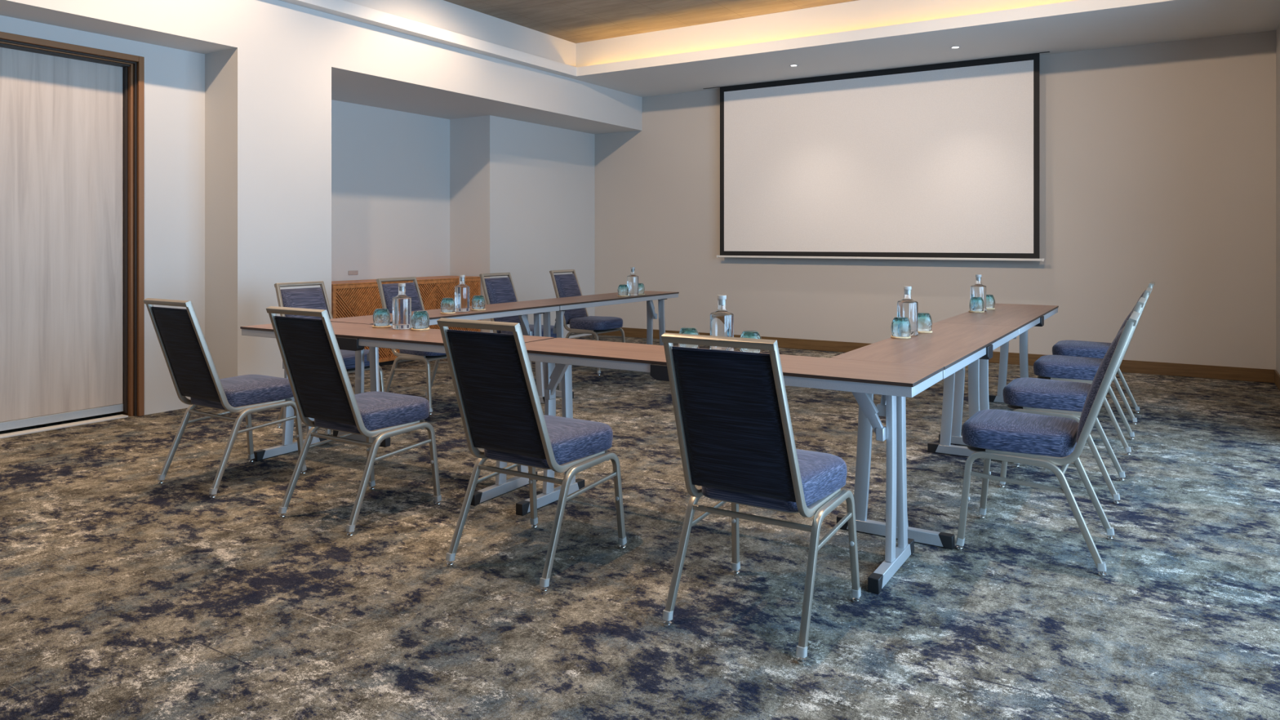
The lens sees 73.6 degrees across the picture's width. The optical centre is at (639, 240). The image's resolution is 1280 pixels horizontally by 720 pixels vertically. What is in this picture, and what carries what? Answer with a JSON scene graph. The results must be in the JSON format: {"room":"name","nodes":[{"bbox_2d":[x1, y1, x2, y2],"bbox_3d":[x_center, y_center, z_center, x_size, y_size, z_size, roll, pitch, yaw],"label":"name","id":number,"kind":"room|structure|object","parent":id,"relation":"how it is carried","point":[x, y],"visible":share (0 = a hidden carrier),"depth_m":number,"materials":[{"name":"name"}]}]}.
{"room":"conference room","nodes":[
{"label":"conference room","id":0,"kind":"room"},
{"bbox_2d":[0,0,641,414],"bbox_3d":[-4.125,-0.593,6.000,1.900,3.635,12.550,0,0,32],"label":"wall","id":1,"kind":"structure","parent":0,"point":[285,142],"depth_m":6.92,"materials":[{"name":"paint"}]},
{"bbox_2d":[0,31,144,438],"bbox_3d":[-4.151,-0.031,5.208,0.302,2.512,2.062,0,0,32],"label":"door","id":2,"kind":"structure","parent":1,"relation":"in","point":[72,117],"depth_m":5.71,"materials":[{"name":"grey wood"}]},
{"bbox_2d":[348,270,358,275],"bbox_3d":[-2.902,0.325,8.664,0.008,0.044,0.120,0,0,32],"label":"wall socket","id":3,"kind":"object","parent":1,"relation":"attached to","point":[353,272],"visible":1,"depth_m":8.67,"materials":[{"name":"white plastic"}]},
{"bbox_2d":[294,0,1177,76],"bbox_3d":[-0.063,-1.859,4.887,5.960,0.098,7.040,0,0,32],"label":"trim","id":4,"kind":"structure","parent":1,"relation":"attached to","point":[343,6],"depth_m":7.64,"materials":[{"name":"paint"}]},
{"bbox_2d":[0,334,1279,719],"bbox_3d":[-1.258,1.285,4.192,8.600,0.120,13.150,0,0,32],"label":"floor","id":5,"kind":"structure","parent":0,"point":[125,595],"depth_m":3.09,"materials":[{"name":"carpet"}]},
{"bbox_2d":[143,297,306,498],"bbox_3d":[-2.115,0.754,4.364,0.480,0.942,0.620,0,0,32],"label":"banquet chair","id":6,"kind":"object","parent":5,"relation":"on","point":[192,369],"visible":0.97,"depth_m":4.23,"materials":[{"name":"black fabric"}]},
{"bbox_2d":[274,280,384,435],"bbox_3d":[-2.071,0.754,5.681,0.620,0.942,0.480,0,0,32],"label":"banquet chair","id":7,"kind":"object","parent":5,"relation":"on","point":[315,298],"visible":0.27,"depth_m":5.73,"materials":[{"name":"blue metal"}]},
{"bbox_2d":[266,306,441,537],"bbox_3d":[-1.285,0.754,3.840,0.480,0.942,0.620,0,0,32],"label":"banquet chair","id":8,"kind":"object","parent":5,"relation":"on","point":[320,384],"visible":1,"depth_m":3.70,"materials":[{"name":"black fabric"}]},
{"bbox_2d":[240,321,554,506],"bbox_3d":[-1.340,0.855,4.563,1.850,0.740,0.478,0,0,30],"label":"folding table","id":9,"kind":"object","parent":5,"relation":"on","point":[349,336],"visible":0.26,"depth_m":4.39,"materials":[{"name":"brown wood"}]},
{"bbox_2d":[372,324,391,328],"bbox_3d":[-1.446,0.480,4.797,0.102,0.008,0.097,0,0,32],"label":"wooden coaster","id":10,"kind":"object","parent":9,"relation":"on","point":[389,326],"visible":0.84,"depth_m":4.76,"materials":[{"name":"brown wood"}]},
{"bbox_2d":[373,308,391,326],"bbox_3d":[-1.448,0.429,4.796,0.097,0.093,0.096,0,0,32],"label":"glass tumbler","id":11,"kind":"object","parent":10,"relation":"on","point":[381,317],"visible":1,"depth_m":4.76,"materials":[{"name":"glass"}]},
{"bbox_2d":[392,283,411,329],"bbox_3d":[-1.310,0.360,4.710,0.102,0.250,0.102,0,0,32],"label":"water bottle","id":12,"kind":"object","parent":9,"relation":"on","point":[402,303],"visible":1,"depth_m":4.67,"materials":[{"name":"clear glass"}]},
{"bbox_2d":[410,328,429,330],"bbox_3d":[-1.194,0.480,4.655,0.102,0.008,0.097,0,0,-42],"label":"wooden coaster","id":13,"kind":"object","parent":9,"relation":"on","point":[411,329],"visible":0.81,"depth_m":4.61,"materials":[{"name":"brown wood"}]},
{"bbox_2d":[411,310,429,328],"bbox_3d":[-1.193,0.429,4.654,0.096,0.093,0.097,0,0,2],"label":"glass tumbler","id":14,"kind":"object","parent":13,"relation":"on","point":[420,318],"visible":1,"depth_m":4.62,"materials":[{"name":"glass"}]},
{"bbox_2d":[331,275,480,365],"bbox_3d":[-2.501,0.812,8.825,0.494,0.825,1.968,0,0,32],"label":"sideboard","id":15,"kind":"object","parent":5,"relation":"on","point":[350,298],"visible":0.34,"depth_m":8.39,"materials":[{"name":"brown wood"}]},
{"bbox_2d":[331,275,479,285],"bbox_3d":[-2.501,0.406,8.825,0.494,0.012,1.968,0,0,32],"label":"countertop","id":16,"kind":"structure","parent":15,"relation":"on","point":[436,277],"depth_m":8.61,"materials":[{"name":"brown wood"}]},
{"bbox_2d":[376,276,448,415],"bbox_3d":[-1.605,0.754,6.368,0.620,0.942,0.480,0,0,32],"label":"banquet chair","id":17,"kind":"object","parent":5,"relation":"on","point":[387,291],"visible":0.3,"depth_m":6.34,"materials":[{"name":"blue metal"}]},
{"bbox_2d":[329,302,559,447],"bbox_3d":[-1.286,0.855,5.876,0.478,0.740,1.825,0,0,32],"label":"folding table","id":18,"kind":"object","parent":5,"relation":"on","point":[522,309],"visible":0.46,"depth_m":5.80,"materials":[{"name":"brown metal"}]},
{"bbox_2d":[440,311,455,314],"bbox_3d":[-1.280,0.480,5.701,0.097,0.008,0.102,0,0,-27],"label":"wooden coaster","id":19,"kind":"object","parent":18,"relation":"on","point":[441,312],"visible":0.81,"depth_m":5.66,"materials":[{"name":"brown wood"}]},
{"bbox_2d":[440,297,455,312],"bbox_3d":[-1.279,0.429,5.701,0.097,0.093,0.096,0,0,-28],"label":"glass tumbler","id":20,"kind":"object","parent":19,"relation":"on","point":[447,304],"visible":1,"depth_m":5.66,"materials":[{"name":"glass"}]},
{"bbox_2d":[454,275,469,311],"bbox_3d":[-1.216,0.360,5.857,0.102,0.250,0.102,0,0,-8],"label":"water bottle","id":21,"kind":"object","parent":18,"relation":"on","point":[461,291],"visible":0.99,"depth_m":5.81,"materials":[{"name":"clear glass"}]},
{"bbox_2d":[471,308,485,311],"bbox_3d":[-1.125,0.480,5.963,0.102,0.008,0.097,0,0,-11],"label":"wooden coaster","id":22,"kind":"object","parent":18,"relation":"on","point":[472,308],"visible":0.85,"depth_m":5.92,"materials":[{"name":"brown wood"}]},
{"bbox_2d":[471,295,485,309],"bbox_3d":[-1.125,0.429,5.964,0.097,0.093,0.096,0,0,31],"label":"glass tumbler","id":23,"kind":"object","parent":22,"relation":"on","point":[478,302],"visible":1,"depth_m":5.93,"materials":[{"name":"glass"}]},
{"bbox_2d":[479,272,556,369],"bbox_3d":[-1.013,0.754,7.307,0.620,0.942,0.480,0,0,32],"label":"banquet chair","id":24,"kind":"object","parent":5,"relation":"on","point":[496,290],"visible":0.3,"depth_m":7.35,"materials":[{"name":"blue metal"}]},
{"bbox_2d":[436,317,626,593],"bbox_3d":[-0.417,0.754,3.279,0.480,0.942,0.620,0,0,32],"label":"banquet chair","id":25,"kind":"object","parent":5,"relation":"on","point":[498,400],"visible":1,"depth_m":3.13,"materials":[{"name":"fabric"}]},
{"bbox_2d":[549,269,625,375],"bbox_3d":[-0.501,0.754,8.119,0.620,0.942,0.480,0,0,32],"label":"banquet chair","id":26,"kind":"object","parent":5,"relation":"on","point":[580,322],"visible":0.63,"depth_m":8.07,"materials":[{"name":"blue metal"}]},
{"bbox_2d":[517,290,679,398],"bbox_3d":[-0.311,0.855,7.422,0.478,0.740,1.825,0,0,32],"label":"folding table","id":27,"kind":"object","parent":5,"relation":"on","point":[608,299],"visible":0.52,"depth_m":7.19,"materials":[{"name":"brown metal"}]},
{"bbox_2d":[626,266,638,296],"bbox_3d":[-0.064,0.360,7.548,0.102,0.250,0.102,0,0,42],"label":"water bottle","id":28,"kind":"object","parent":27,"relation":"on","point":[632,279],"visible":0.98,"depth_m":7.50,"materials":[{"name":"clear glass"}]},
{"bbox_3d":[-0.146,0.480,7.452,0.097,0.008,0.102,0,0,4],"label":"wooden coaster","id":29,"kind":"object","parent":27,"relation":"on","visible":0},
{"bbox_2d":[617,284,628,295],"bbox_3d":[-0.147,0.429,7.452,0.096,0.093,0.097,0,0,1],"label":"glass tumbler","id":30,"kind":"object","parent":29,"relation":"on","point":[623,289],"visible":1,"depth_m":7.42,"materials":[{"name":"glass"}]},
{"bbox_3d":[-0.004,0.480,7.689,0.102,0.008,0.097,0,0,20],"label":"wooden coaster","id":31,"kind":"object","parent":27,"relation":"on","visible":0},
{"bbox_2d":[638,283,644,293],"bbox_3d":[-0.005,0.429,7.688,0.097,0.093,0.096,0,0,-29],"label":"glass tumbler","id":32,"kind":"object","parent":31,"relation":"on","point":[641,286],"visible":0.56,"depth_m":7.65,"materials":[{"name":"glass"}]},
{"bbox_2d":[515,337,943,594],"bbox_3d":[0.261,0.855,3.596,1.862,0.740,0.478,0,0,32],"label":"folding table","id":33,"kind":"object","parent":5,"relation":"on","point":[896,381],"visible":0.8,"depth_m":3.27,"materials":[{"name":"brown wood"}]},
{"bbox_2d":[710,294,733,351],"bbox_3d":[0.352,0.360,3.679,0.102,0.250,0.102,0,0,2],"label":"water bottle","id":34,"kind":"object","parent":33,"relation":"on","point":[722,321],"visible":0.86,"depth_m":3.64,"materials":[{"name":"clear glass"}]},
{"bbox_3d":[0.213,0.480,3.756,0.097,0.008,0.102,0,0,35],"label":"wooden coaster","id":35,"kind":"object","parent":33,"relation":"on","visible":0},
{"bbox_2d":[678,327,698,348],"bbox_3d":[0.214,0.429,3.755,0.097,0.093,0.096,0,0,30],"label":"glass tumbler","id":36,"kind":"object","parent":35,"relation":"on","point":[691,331],"visible":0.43,"depth_m":3.72,"materials":[{"name":"clear glass"}]},
{"bbox_3d":[0.465,0.480,3.607,0.097,0.008,0.102,0,0,-39],"label":"wooden coaster","id":37,"kind":"object","parent":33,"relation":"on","visible":0},
{"bbox_2d":[739,330,761,352],"bbox_3d":[0.466,0.429,3.607,0.096,0.093,0.097,0,0,0],"label":"glass tumbler","id":38,"kind":"object","parent":37,"relation":"on","point":[745,334],"visible":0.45,"depth_m":3.58,"materials":[{"name":"clear glass"}]},
{"bbox_2d":[661,333,861,665],"bbox_3d":[0.386,0.754,2.776,0.480,0.942,0.620,0,0,32],"label":"banquet chair","id":39,"kind":"object","parent":5,"relation":"on","point":[732,415],"visible":1,"depth_m":2.62,"materials":[{"name":"fabric"}]},
{"bbox_2d":[830,322,1019,549],"bbox_3d":[1.463,0.855,4.190,0.478,0.740,1.825,0,0,32],"label":"folding table","id":40,"kind":"object","parent":5,"relation":"on","point":[953,347],"visible":0.63,"depth_m":3.79,"materials":[{"name":"brown wood"}]},
{"bbox_2d":[890,335,911,338],"bbox_3d":[1.301,0.480,4.266,0.102,0.008,0.097,0,0,-24],"label":"wooden coaster","id":41,"kind":"object","parent":40,"relation":"on","point":[891,336],"visible":0.73,"depth_m":4.23,"materials":[{"name":"brown wood"}]},
{"bbox_2d":[890,316,911,337],"bbox_3d":[1.301,0.429,4.267,0.097,0.093,0.096,0,0,-30],"label":"glass tumbler","id":42,"kind":"object","parent":41,"relation":"on","point":[900,326],"visible":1,"depth_m":4.23,"materials":[{"name":"clear glass"}]},
{"bbox_2d":[897,286,917,335],"bbox_3d":[1.375,0.360,4.400,0.102,0.250,0.102,0,0,-38],"label":"water bottle","id":43,"kind":"object","parent":40,"relation":"on","point":[907,307],"visible":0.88,"depth_m":4.36,"materials":[{"name":"clear glass"}]},
{"bbox_2d":[917,330,932,333],"bbox_3d":[1.496,0.480,4.525,0.097,0.008,0.102,0,0,-8],"label":"wooden coaster","id":44,"kind":"object","parent":40,"relation":"on","point":[931,331],"visible":0.52,"depth_m":4.48,"materials":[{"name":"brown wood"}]},
{"bbox_2d":[917,312,932,331],"bbox_3d":[1.494,0.429,4.525,0.097,0.093,0.096,0,0,29],"label":"glass tumbler","id":45,"kind":"object","parent":44,"relation":"on","point":[924,319],"visible":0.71,"depth_m":4.49,"materials":[{"name":"glass"}]},
{"bbox_2d":[937,303,1058,445],"bbox_3d":[2.438,0.855,5.736,0.478,0.740,1.825,0,0,32],"label":"folding table","id":46,"kind":"object","parent":5,"relation":"on","point":[1025,317],"visible":0.49,"depth_m":5.43,"materials":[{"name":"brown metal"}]},
{"bbox_2d":[968,310,984,312],"bbox_3d":[2.283,0.480,5.803,0.102,0.008,0.097,0,0,7],"label":"wooden coaster","id":47,"kind":"object","parent":46,"relation":"on","point":[969,310],"visible":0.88,"depth_m":5.76,"materials":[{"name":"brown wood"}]},
{"bbox_2d":[968,297,984,311],"bbox_3d":[2.282,0.429,5.802,0.096,0.093,0.097,0,0,-1],"label":"glass tumbler","id":48,"kind":"object","parent":47,"relation":"on","point":[975,304],"visible":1,"depth_m":5.77,"materials":[{"name":"glass"}]},
{"bbox_2d":[970,274,986,311],"bbox_3d":[2.339,0.360,5.918,0.102,0.250,0.102,0,0,12],"label":"water bottle","id":49,"kind":"object","parent":46,"relation":"on","point":[977,290],"visible":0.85,"depth_m":5.88,"materials":[{"name":"clear glass"}]},
{"bbox_3d":[2.462,0.480,6.062,0.097,0.008,0.102,0,0,23],"label":"wooden coaster","id":50,"kind":"object","parent":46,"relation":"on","visible":0},
{"bbox_2d":[986,294,995,308],"bbox_3d":[2.462,0.429,6.061,0.097,0.093,0.096,0,0,-31],"label":"glass tumbler","id":51,"kind":"object","parent":50,"relation":"on","point":[990,301],"visible":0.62,"depth_m":6.02,"materials":[{"name":"glass"}]},
{"bbox_2d":[955,311,1140,577],"bbox_3d":[1.640,0.754,3.430,0.620,0.942,0.480,0,0,32],"label":"banquet chair","id":52,"kind":"object","parent":5,"relation":"on","point":[1044,441],"visible":1,"depth_m":3.31,"materials":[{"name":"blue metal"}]},
{"bbox_2d":[999,297,1146,504],"bbox_3d":[2.169,0.754,4.284,0.620,0.942,0.480,0,0,32],"label":"banquet chair","id":53,"kind":"object","parent":5,"relation":"on","point":[1060,398],"visible":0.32,"depth_m":4.19,"materials":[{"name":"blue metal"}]},
{"bbox_2d":[1033,287,1152,455],"bbox_3d":[2.739,0.754,5.188,0.620,0.942,0.480,0,0,32],"label":"banquet chair","id":54,"kind":"object","parent":5,"relation":"on","point":[1057,367],"visible":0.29,"depth_m":5.10,"materials":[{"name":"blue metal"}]},
{"bbox_2d":[1052,280,1155,425],"bbox_3d":[3.242,0.754,5.995,0.620,0.942,0.480,0,0,32],"label":"banquet chair","id":55,"kind":"object","parent":5,"relation":"on","point":[1064,348],"visible":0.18,"depth_m":5.91,"materials":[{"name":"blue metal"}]},
{"bbox_2d":[444,0,857,43],"bbox_3d":[-0.708,-2.275,3.845,7.100,0.120,12.550,0,0,32],"label":"ceiling","id":56,"kind":"structure","parent":0,"point":[575,21],"depth_m":8.29,"materials":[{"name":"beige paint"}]},
{"bbox_2d":[279,0,1279,97],"bbox_3d":[-0.585,-2.062,3.768,6.510,0.505,12.550,0,0,32],"label":"ceiling","id":57,"kind":"structure","parent":0,"point":[1180,20],"depth_m":8.03,"materials":[{"name":"paint"}]},
{"bbox_2d":[702,51,1049,261],"bbox_3d":[2.341,-0.805,9.200,3.745,2.010,0.028,0,0,32],"label":"projection screen","id":58,"kind":"object","parent":57,"relation":"hanging from","point":[941,161],"visible":1,"depth_m":9.01,"materials":[{"name":"fabric"}]},
{"bbox_2d":[950,45,960,48],"bbox_3d":[2.951,-1.808,8.011,0.096,0.002,0.096,0,0,32],"label":"recessed light","id":59,"kind":"object","parent":57,"relation":"in","point":[956,46],"visible":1,"depth_m":8.01,"materials":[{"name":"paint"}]},
{"bbox_2d":[595,30,1275,369],"bbox_3d":[2.135,-0.595,9.619,8.550,3.640,0.250,0,0,32],"label":"wall","id":60,"kind":"structure","parent":0,"point":[1157,161],"depth_m":8.14,"materials":[{"name":"beige paint"}]},
{"bbox_2d":[597,327,1274,382],"bbox_3d":[2.437,1.167,9.273,7.166,0.115,0.014,0,0,32],"label":"baseboard","id":61,"kind":"structure","parent":60,"relation":"attached to","point":[1256,375],"depth_m":7.92,"materials":[{"name":"brown wood"}]},
{"bbox_2d":[1275,22,1279,374],"bbox_3d":[2.231,-0.292,1.992,0.250,3.035,12.550,0,0,32],"label":"wall","id":62,"kind":"structure","parent":0,"point":[1277,30],"depth_m":7.23,"materials":[{"name":"beige paint"}]},
{"bbox_2d":[1274,369,1279,391],"bbox_3d":[4.703,1.167,6.158,0.014,0.115,2.835,0,0,32],"label":"baseboard","id":63,"kind":"structure","parent":62,"relation":"attached to","point":[1277,376],"depth_m":7.14,"materials":[{"name":"brown wood"}]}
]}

